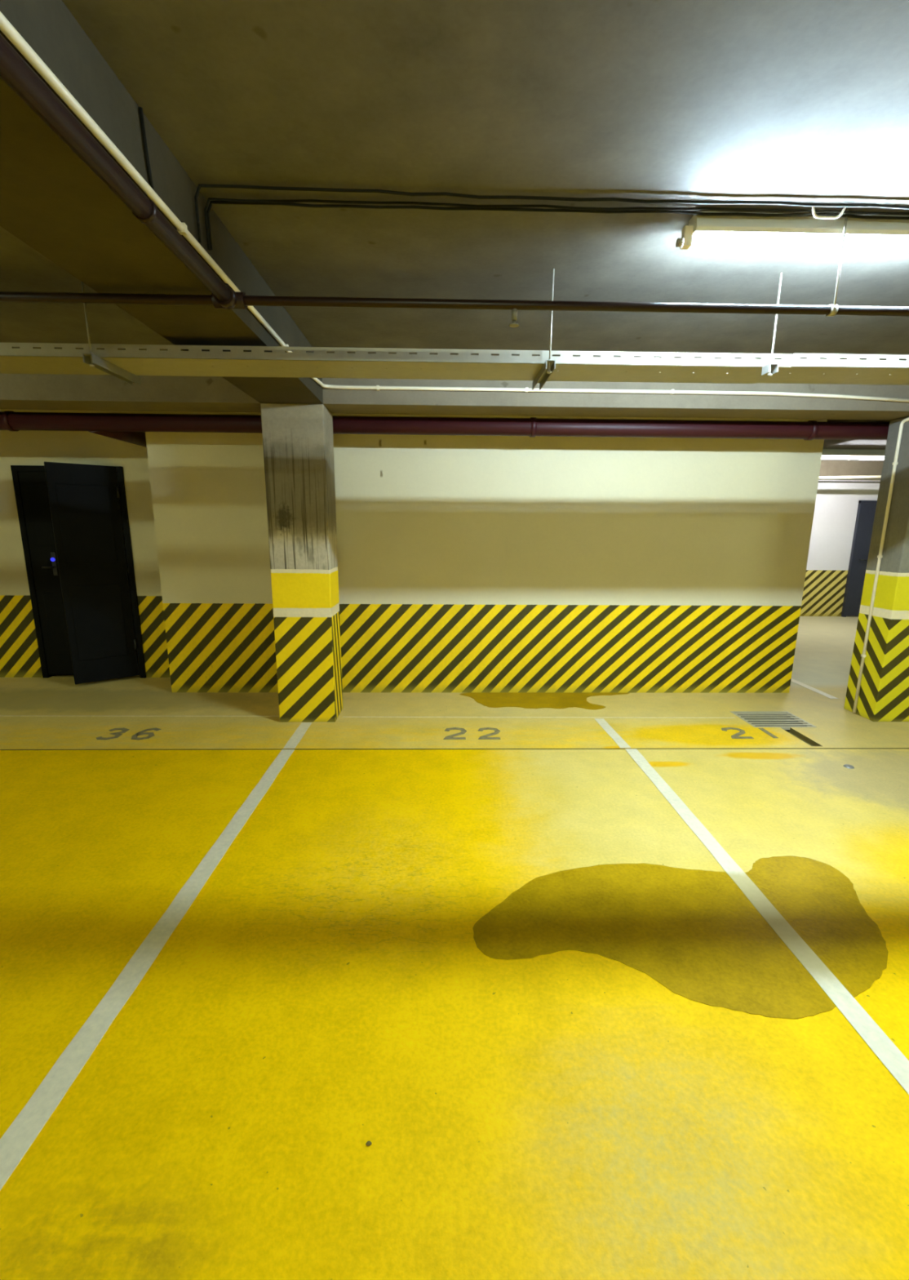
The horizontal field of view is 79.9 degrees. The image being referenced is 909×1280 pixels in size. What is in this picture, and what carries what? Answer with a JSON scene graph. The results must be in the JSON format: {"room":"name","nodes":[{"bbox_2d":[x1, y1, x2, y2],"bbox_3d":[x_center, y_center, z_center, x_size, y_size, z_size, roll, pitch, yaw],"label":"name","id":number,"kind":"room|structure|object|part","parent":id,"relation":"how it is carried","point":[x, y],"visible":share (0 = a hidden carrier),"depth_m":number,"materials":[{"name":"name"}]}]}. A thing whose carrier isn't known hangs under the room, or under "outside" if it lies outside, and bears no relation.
{"room":"parking garage","nodes":[
{"label":"parking garage","id":0,"kind":"room"},
{"bbox_2d":[0,409,170,677],"bbox_3d":[-4.155,-0.929,5.265,3.120,2.620,0.200,0,12,-1],"label":"wall","id":1,"kind":"structure","parent":0,"point":[20,657],"depth_m":5.17,"materials":[{"name":"beige paint"}]},
{"bbox_2d":[10,462,146,684],"bbox_3d":[-3.592,-0.592,5.114,1.010,2.030,0.455,0,12,-1],"label":"door","id":2,"kind":"structure","parent":1,"relation":"in","point":[69,515],"depth_m":5.10,"materials":[{"name":"black paint"}]},
{"bbox_3d":[-3.808,-1.164,5.104,0.335,0.550,0.008,0,12,-1],"label":"raised panel","id":3,"kind":"part","parent":2,"relation":"part of","materials":[{"name":"black paint"}]},
{"bbox_3d":[-3.866,-0.693,5.170,0.098,0.018,0.047,-1,12,-6],"label":"lever handle","id":4,"kind":"part","parent":2,"relation":"part of","materials":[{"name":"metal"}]},
{"bbox_3d":[-3.829,-0.728,5.194,0.040,0.220,0.010,0,12,-1],"label":"handle plate","id":5,"kind":"part","parent":2,"relation":"part of","materials":[{"name":"metal"}]},
{"bbox_3d":[-3.816,-0.160,5.313,0.335,0.600,0.008,0,12,-1],"label":"raised panel","id":6,"kind":"part","parent":2,"relation":"part of","materials":[{"name":"black paint"}]},
{"bbox_3d":[-3.349,-1.052,4.950,0.400,0.700,0.008,-9,15,-39],"label":"raised panel","id":7,"kind":"part","parent":2,"relation":"part of","materials":[{"name":"black paint"}]},
{"bbox_3d":[-3.356,-0.171,5.133,0.400,0.700,0.008,-9,15,-39],"label":"raised panel","id":8,"kind":"part","parent":2,"relation":"part of","materials":[{"name":"black paint"}]},
{"bbox_2d":[116,475,137,649],"bbox_3d":[-3.614,-1.059,5.913,2.000,2.620,1.100,0,12,-1],"label":"door frame","id":9,"kind":"structure","parent":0,"point":[117,475],"depth_m":6.40,"materials":[{"name":"black metal"}]},
{"bbox_2d":[0,616,908,1279],"bbox_3d":[2.120,0.874,3.496,15.600,0.100,12.400,0,12,-1],"label":"floor","id":10,"kind":"structure","parent":0,"point":[328,990],"depth_m":1.71,"materials":[{"name":"yellow paint"}]},
{"bbox_2d":[96,728,161,740],"bbox_3d":[-2.382,0.687,3.980,0.394,0.003,0.237,0,12,-1],"label":"number","id":11,"kind":"object","parent":10,"relation":"on","point":[117,735],"visible":1,"depth_m":3.97,"materials":[{"name":"grey paint"}]},
{"bbox_2d":[0,749,294,1190],"bbox_3d":[-1.103,1.087,2.096,0.087,0.003,3.309,0,12,-1],"label":"parking line","id":12,"kind":"object","parent":10,"relation":"on","point":[15,1143],"visible":1,"depth_m":1.73,"materials":[{"name":"white paint"}]},
{"bbox_2d":[283,722,311,748],"bbox_3d":[-1.146,0.696,3.984,0.083,0.003,0.504,0,12,-1],"label":"parking line","id":13,"kind":"object","parent":10,"relation":"on","point":[295,740],"visible":1,"depth_m":3.96,"materials":[{"name":"white paint"}]},
{"bbox_2d":[260,403,342,721],"bbox_3d":[-1.144,-0.534,4.170,0.435,2.335,0.330,0,12,-1],"label":"concrete pillar","id":14,"kind":"structure","parent":10,"relation":"on","point":[298,441],"depth_m":4.00,"materials":[{"name":"paint"}]},
{"bbox_2d":[0,715,735,718],"bbox_3d":[-1.609,0.614,4.361,7.780,0.002,0.036,0,12,-1],"label":"edge line","id":15,"kind":"object","parent":10,"relation":"on","point":[0,715],"visible":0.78,"depth_m":4.37,"materials":[{"name":"paint"}]},
{"bbox_2d":[365,1141,371,1146],"bbox_3d":[-0.213,1.248,1.347,0.015,0.005,0.011,0,12,-1],"label":"pebble","id":16,"kind":"object","parent":10,"relation":"on","point":[368,1143],"visible":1,"depth_m":1.34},
{"bbox_2d":[443,727,500,739],"bbox_3d":[0.131,0.694,4.040,0.430,0.003,0.236,0,12,-1],"label":"number","id":17,"kind":"object","parent":10,"relation":"on","point":[464,731],"visible":1,"depth_m":4.01,"materials":[{"name":"grey paint"}]},
{"bbox_2d":[459,692,630,710],"bbox_3d":[0.841,0.537,4.823,1.589,0.002,0.502,0,12,-1],"label":"puddle","id":18,"kind":"object","parent":10,"relation":"on","point":[491,700],"visible":1,"depth_m":4.85,"materials":[{"name":"liquid"}]},
{"bbox_2d":[595,718,631,748],"bbox_3d":[1.179,0.694,4.077,0.076,0.003,0.592,0,12,-3],"label":"parking line","id":19,"kind":"object","parent":10,"relation":"on","point":[603,723],"visible":1,"depth_m":4.04,"materials":[{"name":"white paint"}]},
{"bbox_2d":[472,855,888,1018],"bbox_3d":[0.904,1.099,2.116,1.670,0.002,0.857,0,12,-1],"label":"floor stain","id":20,"kind":"object","parent":10,"relation":"on","point":[695,932],"visible":1,"depth_m":2.08,"materials":[{"name":"liquid"}]},
{"bbox_2d":[721,727,778,738],"bbox_3d":[2.205,0.699,4.090,0.351,0.003,0.227,0,12,-1],"label":"number","id":21,"kind":"object","parent":10,"relation":"on","point":[736,735],"visible":1,"depth_m":4.07,"materials":[{"name":"grey paint"}]},
{"bbox_2d":[626,748,908,1094],"bbox_3d":[1.260,1.093,2.148,0.084,0.002,3.309,0,12,-1],"label":"parking line","id":22,"kind":"object","parent":10,"relation":"on","point":[885,1049],"visible":1,"depth_m":1.99,"materials":[{"name":"white paint"}]},
{"bbox_2d":[730,711,817,729],"bbox_3d":[2.566,0.649,4.394,0.490,0.023,0.370,0,12,-1],"label":"floor drain","id":23,"kind":"object","parent":10,"relation":"in","point":[735,713],"visible":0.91,"depth_m":4.38,"materials":[{"name":"metal"}]},
{"bbox_2d":[791,678,838,698],"bbox_3d":[3.446,0.452,5.327,0.074,0.003,0.800,0,12,-1],"label":"parking line","id":24,"kind":"object","parent":10,"relation":"on","point":[793,680],"visible":0.77,"depth_m":5.21,"materials":[{"name":"white paint"}]},
{"bbox_2d":[844,764,854,768],"bbox_3d":[2.555,0.818,3.516,0.060,0.008,0.060,0,12,-1],"label":"access cover","id":25,"kind":"object","parent":10,"relation":"on","point":[847,766],"visible":1,"depth_m":3.51,"materials":[{"name":"metal"}]},
{"bbox_2d":[844,416,908,721],"bbox_3d":[3.575,-0.520,4.275,0.435,2.335,0.330,0,12,-1],"label":"concrete pillar","id":26,"kind":"structure","parent":10,"relation":"on","point":[884,692],"depth_m":4.25,"materials":[{"name":"paint"}]},
{"bbox_2d":[853,417,908,712],"bbox_3d":[3.351,-0.466,3.986,0.026,2.318,0.652,0,12,-1],"label":"conduit","id":27,"kind":"object","parent":26,"relation":"attached to","point":[895,462],"visible":1,"depth_m":4.27,"materials":[{"name":"plastic"}]},
{"bbox_2d":[0,0,908,460],"bbox_3d":[2.140,-1.789,2.944,15.600,0.100,12.400,0,12,-1],"label":"ceiling","id":28,"kind":"structure","parent":0,"point":[807,101],"depth_m":1.64,"materials":[{"name":"concrete"}]},
{"bbox_2d":[80,281,140,385],"bbox_3d":[-1.628,-1.468,2.556,0.042,0.428,0.390,0,12,-1],"label":"hanger","id":29,"kind":"object","parent":28,"relation":"hanging from","point":[94,361],"visible":0.92,"depth_m":2.51,"materials":[{"name":"metal"}]},
{"bbox_3d":[-1.624,-1.434,2.393,0.008,0.428,0.008,0,12,-1],"label":"threaded rod","id":30,"kind":"part","parent":29,"relation":"part of","materials":[{"name":"metal"}]},
{"bbox_2d":[0,373,261,413],"bbox_3d":[-3.516,-1.823,3.852,4.330,0.285,0.330,0,12,-1],"label":"ceiling beam","id":31,"kind":"structure","parent":28,"relation":"attached to","point":[17,391],"depth_m":3.74,"materials":[{"name":"concrete"}]},
{"bbox_2d":[138,106,154,190],"bbox_3d":[-0.859,-1.362,1.515,0.010,0.191,0.035,0,12,-1],"label":"cable","id":32,"kind":"object","parent":28,"relation":"hanging from","point":[140,109],"visible":0.93,"depth_m":1.51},
{"bbox_2d":[0,0,332,413],"bbox_3d":[-1.060,-1.100,0.454,0.435,0.285,7.380,0,12,-1],"label":"ceiling beam","id":33,"kind":"structure","parent":28,"relation":"attached to","point":[51,200],"depth_m":1.56,"materials":[{"name":"concrete"}]},
{"bbox_2d":[0,33,231,301],"bbox_3d":[-0.760,-0.699,-0.598,0.060,0.060,5.145,0,12,-1],"label":"pipe","id":34,"kind":"object","parent":33,"relation":"attached to","point":[15,71],"visible":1,"depth_m":1.18,"materials":[{"name":"brown metal"}]},
{"bbox_2d":[0,11,908,402],"bbox_3d":[1.293,-1.003,0.356,4.265,0.072,7.049,0,12,-1],"label":"conduit","id":35,"kind":"object","parent":33,"relation":"attached to","point":[6,28],"visible":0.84,"depth_m":1.76,"materials":[{"name":"plastic"}]},
{"bbox_2d":[0,209,908,327],"bbox_3d":[0.136,-1.349,1.948,11.550,0.388,0.087,0,12,-1],"label":"pipe","id":36,"kind":"object","parent":28,"relation":"hanging from","point":[237,300],"visible":0.85,"depth_m":1.98,"materials":[{"name":"metal"}]},
{"bbox_3d":[1.404,-1.383,1.972,0.007,0.312,0.007,-5,13,-23],"label":"hanger rod","id":37,"kind":"part","parent":36,"relation":"part of","materials":[{"name":"metal"}]},
{"bbox_2d":[532,268,555,390],"bbox_3d":[0.432,-1.462,2.602,0.042,0.428,0.390,0,12,-1],"label":"hanger","id":38,"kind":"object","parent":28,"relation":"hanging from","point":[548,367],"visible":1,"depth_m":2.49,"materials":[{"name":"metal"}]},
{"bbox_2d":[0,342,792,383],"bbox_3d":[-1.969,-1.339,2.591,7.070,0.056,0.300,0,12,-1],"label":"cable tray","id":39,"kind":"object","parent":38,"relation":"hanging from","point":[26,359],"visible":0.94,"depth_m":2.52,"materials":[{"name":"metal"}]},
{"bbox_2d":[758,353,908,385],"bbox_3d":[2.457,-1.329,2.688,1.775,0.056,0.300,0,12,-1],"label":"cable tray","id":40,"kind":"object","parent":39,"relation":"attached to","point":[833,370],"visible":0.91,"depth_m":2.59,"materials":[{"name":"metal"}]},
{"bbox_2d":[758,365,908,385],"bbox_3d":[2.457,-1.303,2.694,1.775,0.002,0.300,0,12,-1],"label":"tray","id":41,"kind":"object","parent":40,"relation":"on","point":[835,375],"depth_m":2.67,"materials":[{"name":"metal"}]},
{"bbox_3d":[0.435,-1.428,2.438,0.008,0.428,0.008,0,12,-1],"label":"threaded rod","id":42,"kind":"part","parent":38,"relation":"part of","materials":[{"name":"metal"}]},
{"bbox_2d":[194,184,908,243],"bbox_3d":[1.797,-1.430,1.908,5.331,0.173,0.039,0,12,-2],"label":"cable","id":43,"kind":"object","parent":28,"relation":"attached to","point":[229,186],"visible":1,"depth_m":1.86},
{"bbox_2d":[204,197,908,250],"bbox_3d":[1.796,-1.443,1.951,5.331,0.160,0.017,0,12,-1],"label":"cable","id":44,"kind":"object","parent":28,"relation":"attached to","point":[209,199],"visible":1,"depth_m":1.90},
{"bbox_2d":[207,200,908,249],"bbox_3d":[1.796,-1.451,1.967,5.331,0.149,0.021,0,12,-1],"label":"cable","id":45,"kind":"object","parent":28,"relation":"attached to","point":[348,206],"visible":0.98,"depth_m":1.92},
{"bbox_2d":[322,377,908,420],"bbox_3d":[1.225,-1.810,3.957,4.285,0.285,0.330,0,12,-1],"label":"ceiling beam","id":46,"kind":"structure","parent":28,"relation":"attached to","point":[338,401],"depth_m":3.82,"materials":[{"name":"concrete"}]},
{"bbox_2d":[761,272,782,377],"bbox_3d":[1.455,-1.425,2.463,0.042,0.428,0.060,0,12,-1],"label":"hanger","id":47,"kind":"object","parent":28,"relation":"hanging from","point":[771,368],"visible":1,"depth_m":2.48,"materials":[{"name":"metal"}]},
{"bbox_3d":[1.455,-1.425,2.461,0.008,0.428,0.008,0,12,-1],"label":"threaded rod","id":48,"kind":"part","parent":47,"relation":"part of","materials":[{"name":"metal"}]},
{"bbox_2d":[675,211,908,251],"bbox_3d":[1.440,-1.495,2.005,1.240,0.103,0.088,0,12,-1],"label":"lamp","id":49,"kind":"object","parent":28,"relation":"attached to","point":[793,233],"visible":0.95,"depth_m":1.98,"materials":[{"name":"white plastic"}]},
{"bbox_2d":[812,206,846,218],"bbox_3d":[1.312,-1.502,1.903,0.128,0.047,0.008,0,12,-1],"label":"cable loop","id":50,"kind":"object","parent":28,"relation":"hanging from","point":[815,215],"visible":0.98,"depth_m":1.90,"materials":[{"name":"white plastic"}]},
{"bbox_2d":[819,460,884,475],"bbox_3d":[6.752,-2.833,9.032,6.115,0.260,0.250,0,12,-1],"label":"ceiling beam","id":51,"kind":"structure","parent":28,"relation":"attached to","point":[828,468],"depth_m":8.90,"materials":[{"name":"concrete"}]},
{"bbox_2d":[822,448,885,459],"bbox_3d":[5.649,-2.628,7.698,1.220,0.135,0.236,0,12,-1],"label":"lamp","id":52,"kind":"object","parent":28,"relation":"attached to","point":[829,454],"visible":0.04,"depth_m":7.63,"materials":[{"name":"white plastic"}]},
{"bbox_2d":[823,415,908,446],"bbox_3d":[3.606,-1.597,3.015,0.435,0.285,12.400,0,12,-1],"label":"ceiling beam","id":53,"kind":"structure","parent":28,"relation":"attached to","point":[827,442],"depth_m":4.80,"materials":[{"name":"concrete"}]},
{"bbox_2d":[0,410,889,447],"bbox_3d":[2.092,-1.735,4.655,15.580,0.149,0.927,0,12,-1],"label":"pipe","id":54,"kind":"object","parent":53,"relation":"attached to","point":[131,428],"visible":0.97,"depth_m":4.18,"materials":[{"name":"brown metal"}]},
{"bbox_2d":[142,411,826,693],"bbox_3d":[0.239,-1.258,7.012,5.742,2.620,4.570,0,12,-1],"label":"wall","id":55,"kind":"structure","parent":0,"point":[467,563],"depth_m":4.80,"materials":[{"name":"beige paint"}]},
{"bbox_2d":[800,478,880,616],"bbox_3d":[6.428,-1.714,9.436,6.738,2.620,0.100,0,12,-1],"label":"wall","id":56,"kind":"structure","parent":0,"point":[837,504],"depth_m":9.39,"materials":[{"name":"white paint"}]},
{"bbox_2d":[841,500,877,617],"bbox_3d":[7.397,-1.386,9.415,1.020,2.000,0.105,0,12,-1],"label":"door","id":57,"kind":"structure","parent":56,"relation":"in","point":[866,512],"depth_m":9.40,"materials":[{"name":"blue paint"}]},
{"bbox_2d":[818,480,880,483],"bbox_3d":[6.565,-2.545,8.756,1.700,0.026,0.026,0,12,-1],"label":"rail","id":58,"kind":"object","parent":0,"point":[843,482],"visible":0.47,"depth_m":8.74,"materials":[{"name":"metal"}]},
{"bbox_2d":[818,475,881,479],"bbox_3d":[6.421,-2.546,8.482,2.005,0.077,0.044,1,12,2],"label":"duct","id":59,"kind":"object","parent":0,"point":[873,476],"visible":0.48,"depth_m":8.48,"materials":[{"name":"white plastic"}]}
]}

